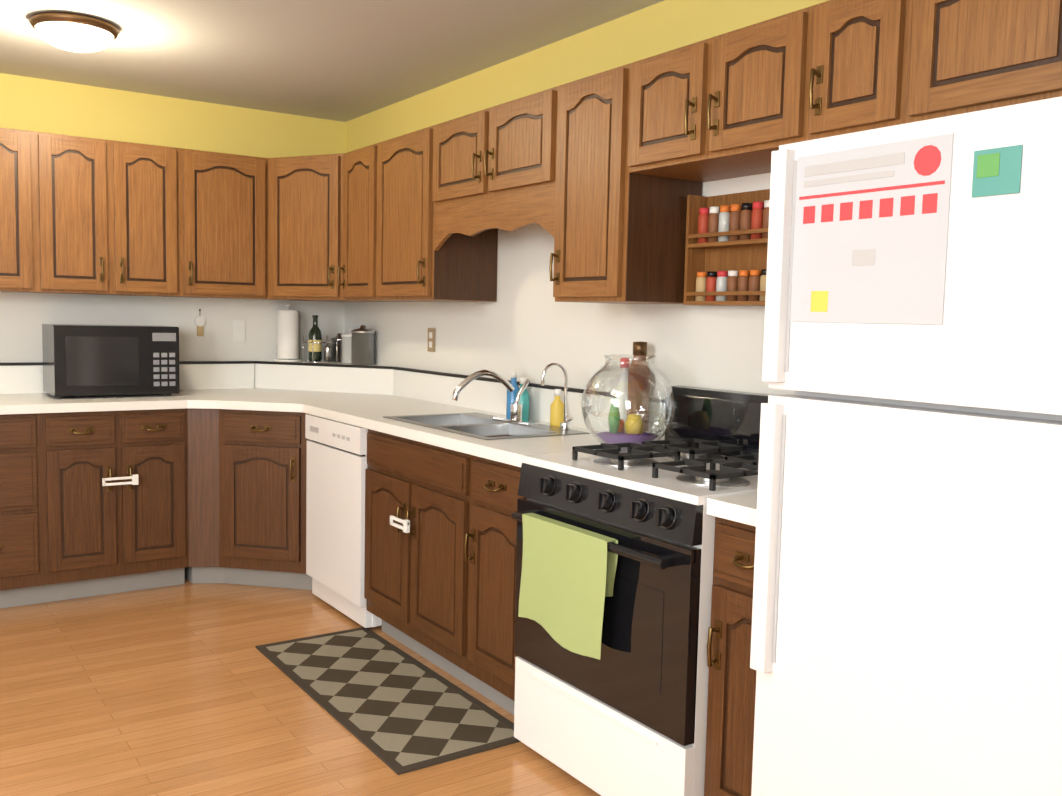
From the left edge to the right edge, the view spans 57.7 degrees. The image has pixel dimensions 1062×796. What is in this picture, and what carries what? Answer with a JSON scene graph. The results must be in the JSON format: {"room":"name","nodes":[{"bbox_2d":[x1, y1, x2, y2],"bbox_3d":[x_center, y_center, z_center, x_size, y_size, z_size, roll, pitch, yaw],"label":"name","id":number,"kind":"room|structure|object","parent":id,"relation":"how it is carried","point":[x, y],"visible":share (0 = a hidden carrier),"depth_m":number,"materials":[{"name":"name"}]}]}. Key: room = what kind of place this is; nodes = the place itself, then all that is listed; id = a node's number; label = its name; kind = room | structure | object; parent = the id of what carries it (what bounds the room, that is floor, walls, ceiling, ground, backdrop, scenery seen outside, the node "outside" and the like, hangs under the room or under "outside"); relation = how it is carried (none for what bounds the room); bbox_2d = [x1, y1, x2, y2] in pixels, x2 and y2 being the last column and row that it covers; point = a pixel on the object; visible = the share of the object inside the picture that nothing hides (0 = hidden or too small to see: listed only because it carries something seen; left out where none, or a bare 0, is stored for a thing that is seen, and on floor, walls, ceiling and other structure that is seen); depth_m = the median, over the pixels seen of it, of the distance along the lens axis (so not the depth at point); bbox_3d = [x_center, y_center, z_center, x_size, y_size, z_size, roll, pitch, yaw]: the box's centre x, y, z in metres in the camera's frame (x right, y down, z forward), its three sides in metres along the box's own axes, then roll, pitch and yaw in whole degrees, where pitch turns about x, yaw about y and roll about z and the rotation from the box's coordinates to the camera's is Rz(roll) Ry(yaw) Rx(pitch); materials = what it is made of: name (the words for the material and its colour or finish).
{"room":"kitchen","nodes":[
{"label":"kitchen","id":0,"kind":"room"},
{"bbox_2d":[0,73,344,362],"bbox_3d":[-2.898,-0.319,4.476,4.500,2.430,0.100,-2,6,-34],"label":"wall","id":1,"kind":"structure","parent":0,"point":[48,106],"depth_m":5.03,"materials":[{"name":"paint"}]},
{"bbox_2d":[0,128,55,292],"bbox_3d":[-2.483,-0.857,4.438,0.458,0.725,0.336,-2,6,-34],"label":"upper cabinet","id":2,"kind":"object","parent":1,"relation":"attached to","point":[27,158],"depth_m":4.38,"materials":[{"name":"brown wood"}]},
{"bbox_2d":[56,134,131,295],"bbox_3d":[-2.218,-0.866,4.619,0.459,0.725,0.336,-2,6,-34],"label":"upper cabinet","id":3,"kind":"object","parent":1,"relation":"attached to","point":[94,177],"depth_m":4.53,"materials":[{"name":"brown wood"}]},
{"bbox_2d":[0,361,255,392],"bbox_3d":[-2.315,-0.097,4.820,1.880,0.136,0.021,-2,6,-34],"label":"backsplash","id":4,"kind":"structure","parent":1,"relation":"attached to","point":[233,374],"depth_m":5.16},
{"bbox_2d":[128,142,163,296],"bbox_3d":[-1.954,-0.875,4.799,0.459,0.725,0.336,-2,6,-34],"label":"upper cabinet","id":5,"kind":"object","parent":1,"relation":"attached to","point":[146,161],"depth_m":4.67,"materials":[{"name":"brown wood"}]},
{"bbox_2d":[194,309,205,335],"bbox_3d":[-1.774,-0.404,5.166,0.056,0.144,0.013,-2,6,-34],"label":"hanging ornament","id":6,"kind":"object","parent":1,"relation":"attached to","point":[199,321],"visible":1,"depth_m":5.16,"materials":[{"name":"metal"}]},
{"bbox_2d":[164,146,255,298],"bbox_3d":[-1.634,-0.883,4.981,0.552,0.725,0.396,-2,6,-34],"label":"upper cabinet","id":7,"kind":"object","parent":1,"relation":"attached to","point":[210,197],"depth_m":4.83,"materials":[{"name":"brown wood"}]},
{"bbox_2d":[232,320,244,340],"bbox_3d":[-1.602,-0.371,5.289,0.070,0.115,0.010,-2,6,-34],"label":"outlet","id":8,"kind":"object","parent":1,"relation":"attached to","point":[238,330],"depth_m":5.28,"materials":[{"name":"beige plastic"}]},
{"bbox_2d":[0,579,600,795],"bbox_3d":[-1.039,1.211,1.826,4.500,0.100,6.800,-2,6,-34],"label":"floor","id":9,"kind":"structure","parent":0,"point":[187,688],"depth_m":3.20,"materials":[{"name":"laminate"}]},
{"bbox_2d":[0,445,47,607],"bbox_3d":[-2.528,0.481,4.362,0.492,0.870,0.627,-2,6,-34],"label":"base cabinet","id":10,"kind":"object","parent":9,"relation":"on","point":[23,468],"depth_m":4.21,"materials":[{"name":"brown wood"}]},
{"bbox_2d":[44,441,139,601],"bbox_3d":[-2.167,0.469,4.609,0.384,0.870,0.627,-2,6,-34],"label":"base cabinet","id":11,"kind":"object","parent":9,"relation":"on","point":[94,487],"depth_m":4.37,"materials":[{"name":"brown wood"}]},
{"bbox_2d":[140,437,171,589],"bbox_3d":[-1.963,0.462,4.748,0.378,0.870,0.627,-2,6,-34],"label":"base cabinet","id":12,"kind":"object","parent":9,"relation":"on","point":[155,456],"depth_m":4.52,"materials":[{"name":"brown wood"}]},
{"bbox_2d":[172,433,311,589],"bbox_3d":[-1.283,0.459,4.959,1.124,0.870,1.045,-2,6,-34],"label":"base cabinet","id":13,"kind":"object","parent":9,"relation":"on","point":[200,477],"depth_m":4.59,"materials":[{"name":"brown wood"}]},
{"bbox_2d":[0,385,487,448],"bbox_3d":[-1.623,0.050,4.290,2.417,0.040,1.697,-2,6,-34],"label":"countertop","id":14,"kind":"structure","parent":13,"relation":"on","point":[25,418],"depth_m":4.49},
{"bbox_2d":[42,324,179,398],"bbox_3d":[-2.048,-0.184,4.705,0.555,0.339,0.362,-2,6,-34],"label":"microwave","id":15,"kind":"object","parent":14,"relation":"on","point":[88,360],"visible":1,"depth_m":4.55,"materials":[{"name":"black plastic"}]},
{"bbox_2d":[274,304,301,361],"bbox_3d":[-1.352,-0.363,5.367,0.150,0.318,0.150,-2,6,-34],"label":"paper towel holder","id":16,"kind":"object","parent":14,"relation":"on","point":[288,335],"visible":0.98,"depth_m":5.32,"materials":[{"name":"white paper"}]},
{"bbox_2d":[303,315,337,362],"bbox_3d":[-1.168,-0.328,5.338,0.146,0.259,0.146,-2,6,-34],"label":"rack","id":17,"kind":"object","parent":14,"relation":"on","point":[314,342],"visible":1,"depth_m":5.32,"materials":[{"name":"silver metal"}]},
{"bbox_2d":[331,333,341,361],"bbox_3d":[-1.080,-0.286,5.451,0.102,0.161,0.102,-2,6,-34],"label":"canister","id":18,"kind":"object","parent":14,"relation":"on","point":[339,341],"visible":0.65,"depth_m":5.41,"materials":[{"name":"silver metal"}]},
{"bbox_2d":[341,329,352,362],"bbox_3d":[-0.997,-0.289,5.356,0.116,0.186,0.116,-2,6,-34],"label":"medium canister","id":19,"kind":"object","parent":14,"relation":"on","point":[346,349],"visible":0.48,"depth_m":5.31,"materials":[{"name":"white metal"}]},
{"bbox_2d":[351,325,374,364],"bbox_3d":[-0.914,-0.290,5.243,0.130,0.211,0.130,-2,6,-34],"label":"canister","id":20,"kind":"object","parent":14,"relation":"on","point":[362,344],"visible":1,"depth_m":5.19,"materials":[{"name":"silver metal"}]},
{"bbox_2d":[305,414,381,627],"bbox_3d":[-0.627,0.512,4.404,0.616,0.846,0.603,-2,6,-34],"label":"dishwasher","id":21,"kind":"object","parent":9,"relation":"on","point":[337,465],"visible":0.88,"depth_m":4.19,"materials":[{"name":"white metal"}]},
{"bbox_2d":[255,627,520,774],"bbox_3d":[-0.544,1.033,3.449,0.475,0.007,1.260,-2,6,-34],"label":"mat","id":22,"kind":"object","parent":9,"relation":"on","point":[396,710],"visible":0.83,"depth_m":3.33,"materials":[{"name":"brown fabric"}]},
{"bbox_2d":[364,425,459,677],"bbox_3d":[-0.201,0.578,3.821,0.627,0.870,0.840,-2,6,-34],"label":"base cabinet","id":23,"kind":"object","parent":9,"relation":"on","point":[412,567],"depth_m":3.61,"materials":[{"name":"brown wood"}]},
{"bbox_2d":[364,413,663,464],"bbox_3d":[-0.078,0.141,3.609,0.637,0.040,1.178,-2,6,-34],"label":"countertop","id":24,"kind":"structure","parent":23,"relation":"on","point":[510,448],"depth_m":3.33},
{"bbox_2d":[380,409,589,440],"bbox_3d":[-0.198,0.188,3.773,0.450,0.174,0.810,-2,6,-34],"label":"sink","id":25,"kind":"object","parent":24,"relation":"in","point":[489,426],"depth_m":3.79,"materials":[{"name":"silver metal"}]},
{"bbox_2d":[448,370,539,424],"bbox_3d":[-0.144,-0.005,3.791,0.323,0.211,0.260,-2,6,-34],"label":"faucet","id":26,"kind":"object","parent":24,"relation":"on","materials":[{"name":"silver metal"}]},
{"bbox_2d":[550,389,563,426],"bbox_3d":[0.132,0.037,3.743,0.076,0.146,0.088,-2,6,-34],"label":"bottle","id":27,"kind":"object","parent":24,"relation":"on","point":[557,403],"depth_m":3.76,"materials":[{"name":"yellow plastic"}]},
{"bbox_2d":[540,363,575,428],"bbox_3d":[0.101,-0.003,3.566,0.124,0.254,0.064,-2,6,-34],"label":"faucet","id":28,"kind":"object","parent":24,"relation":"on","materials":[{"name":"silver metal"}]},
{"bbox_2d":[581,354,674,449],"bbox_3d":[0.316,0.012,3.135,0.304,0.299,0.304,-2,6,-34],"label":"fishbowl","id":29,"kind":"object","parent":24,"relation":"on","point":[632,432],"visible":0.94,"depth_m":3.09,"materials":[{"name":"clear glass"}]},
{"bbox_2d":[616,342,649,432],"bbox_3d":[0.385,-0.041,3.369,0.076,0.309,0.177,-2,6,-34],"label":"bottle","id":30,"kind":"object","parent":24,"relation":"on","point":[639,348],"depth_m":3.35,"materials":[{"name":"brown"}]},
{"bbox_2d":[456,449,524,714],"bbox_3d":[0.142,0.627,3.321,0.627,0.870,0.378,-2,6,-34],"label":"base cabinet","id":31,"kind":"object","parent":9,"relation":"on","point":[489,486],"depth_m":3.19,"materials":[{"name":"brown wood"}]},
{"bbox_2d":[512,385,770,795],"bbox_3d":[0.411,0.543,2.802,0.718,1.095,0.756,-2,6,-34],"label":"stove","id":32,"kind":"object","parent":9,"relation":"on","point":[614,564],"visible":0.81,"depth_m":2.58,"materials":[{"name":"white"}]},
{"bbox_2d":[704,509,756,795],"bbox_3d":[0.758,0.715,2.421,0.627,0.870,0.283,-2,6,-34],"label":"base cabinet","id":33,"kind":"object","parent":9,"relation":"on","point":[731,681],"depth_m":2.28,"materials":[{"name":"brown wood"}]},
{"bbox_2d":[707,492,756,520],"bbox_3d":[0.764,0.262,2.380,0.637,0.040,0.283,-2,6,-34],"label":"countertop","id":34,"kind":"structure","parent":33,"relation":"on","point":[740,505],"depth_m":2.27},
{"bbox_2d":[750,96,1061,795],"bbox_3d":[1.005,0.357,1.871,0.785,1.685,0.800,-2,6,-34],"label":"fridge","id":35,"kind":"object","parent":9,"relation":"on","point":[906,635],"visible":1,"depth_m":1.69,"materials":[{"name":"white metal"}]},
{"bbox_2d":[0,0,663,121],"bbox_3d":[-0.982,-1.309,1.617,4.500,0.100,6.800,-2,6,-34],"label":"ceiling","id":36,"kind":"structure","parent":0,"point":[342,60],"depth_m":3.98,"materials":[{"name":"grey paint"}]},
{"bbox_2d":[29,11,119,51],"bbox_3d":[-1.770,-1.402,3.744,0.320,0.099,0.320,-2,6,-34],"label":"ceiling light","id":37,"kind":"object","parent":36,"relation":"attached to","point":[73,32],"visible":1,"depth_m":3.65,"materials":[{"name":"white glass"}]},
{"bbox_2d":[344,0,828,398],"bbox_3d":[0.834,-0.107,2.919,0.100,2.430,6.700,-2,6,-34],"label":"wall","id":38,"kind":"structure","parent":0,"point":[526,325],"depth_m":3.86,"materials":[{"name":"paint"}]},
{"bbox_2d":[256,154,339,301],"bbox_3d":[-1.028,-0.867,4.954,0.635,0.725,0.490,-2,6,-34],"label":"upper cabinet","id":39,"kind":"object","parent":38,"relation":"attached to","point":[298,197],"depth_m":4.91,"materials":[{"name":"brown wood"}]},
{"bbox_2d":[336,142,379,301],"bbox_3d":[-0.711,-0.841,4.721,0.374,0.725,0.529,-2,6,-34],"label":"upper cabinet","id":40,"kind":"object","parent":38,"relation":"attached to","point":[358,230],"depth_m":4.63,"materials":[{"name":"brown wood"}]},
{"bbox_2d":[427,328,434,351],"bbox_3d":[-0.492,-0.286,4.754,0.008,0.115,0.070,-2,6,-34],"label":"outlet","id":41,"kind":"object","parent":38,"relation":"attached to","point":[431,331],"depth_m":4.74,"materials":[{"name":"beige plastic"}]},
{"bbox_2d":[380,127,503,301],"bbox_3d":[-0.453,-0.807,4.378,0.337,0.725,0.606,-2,6,-34],"label":"upper cabinet","id":42,"kind":"object","parent":38,"relation":"attached to","point":[427,254],"depth_m":4.17,"materials":[{"name":"brown wood"}]},
{"bbox_2d":[428,113,543,215],"bbox_3d":[-0.136,-0.956,3.905,0.337,0.335,0.509,-2,6,-34],"label":"upper cabinet","id":43,"kind":"object","parent":38,"relation":"attached to","point":[449,142],"depth_m":3.87,"materials":[{"name":"brown wood"}]},
{"bbox_2d":[472,88,551,207],"bbox_3d":[0.073,-0.926,3.600,0.337,0.335,0.508,-2,6,-34],"label":"upper cabinet","id":44,"kind":"object","parent":38,"relation":"attached to","point":[512,140],"depth_m":3.51,"materials":[{"name":"brown wood"}]},
{"bbox_2d":[392,369,665,439],"bbox_3d":[-0.103,0.005,4.186,0.021,0.136,2.178,-2,6,-34],"label":"backsplash","id":45,"kind":"structure","parent":38,"relation":"attached to","point":[405,382],"depth_m":4.33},
{"bbox_2d":[544,64,701,303],"bbox_3d":[0.320,-0.691,3.251,0.337,0.735,0.382,-2,6,-34],"label":"upper cabinet","id":46,"kind":"object","parent":38,"relation":"attached to","point":[602,176],"depth_m":3.12,"materials":[{"name":"brown wood"}]},
{"bbox_2d":[624,46,743,183],"bbox_3d":[0.549,-0.858,2.906,0.337,0.335,0.419,-2,6,-34],"label":"upper cabinet","id":47,"kind":"object","parent":38,"relation":"attached to","point":[652,86],"depth_m":2.90,"materials":[{"name":"brown wood"}]},
{"bbox_2d":[683,189,769,305],"bbox_3d":[0.727,-0.456,2.890,0.085,0.355,0.670,-2,6,-34],"label":"shelf","id":48,"kind":"object","parent":38,"relation":"attached to","point":[726,247],"visible":0.31,"depth_m":3.04,"materials":[{"name":"brown wood"}]},
{"bbox_2d":[680,16,779,175],"bbox_3d":[0.727,-0.833,2.647,0.337,0.335,0.489,-2,6,-34],"label":"upper cabinet","id":49,"kind":"object","parent":38,"relation":"attached to","point":[728,80],"depth_m":2.64,"materials":[{"name":"brown wood"}]},
{"bbox_2d":[772,0,871,150],"bbox_3d":[0.905,-0.807,2.387,0.337,0.335,0.418,-2,6,-34],"label":"upper cabinet","id":50,"kind":"object","parent":38,"relation":"attached to","point":[822,48],"depth_m":2.36,"materials":[{"name":"brown wood"}]},
{"bbox_2d":[864,0,1051,130],"bbox_3d":[1.103,-0.779,2.098,0.337,0.335,0.562,-2,6,-34],"label":"upper cabinet","id":51,"kind":"object","parent":38,"relation":"attached to","point":[928,59],"depth_m":2.09,"materials":[{"name":"brown wood"}]},
{"bbox_2d":[1048,0,1061,98],"bbox_3d":[1.323,-0.747,1.777,0.337,0.335,0.494,-2,6,-34],"label":"upper cabinet","id":52,"kind":"object","parent":38,"relation":"attached to","point":[1054,65],"depth_m":1.91,"materials":[{"name":"brown wood"}]}
]}

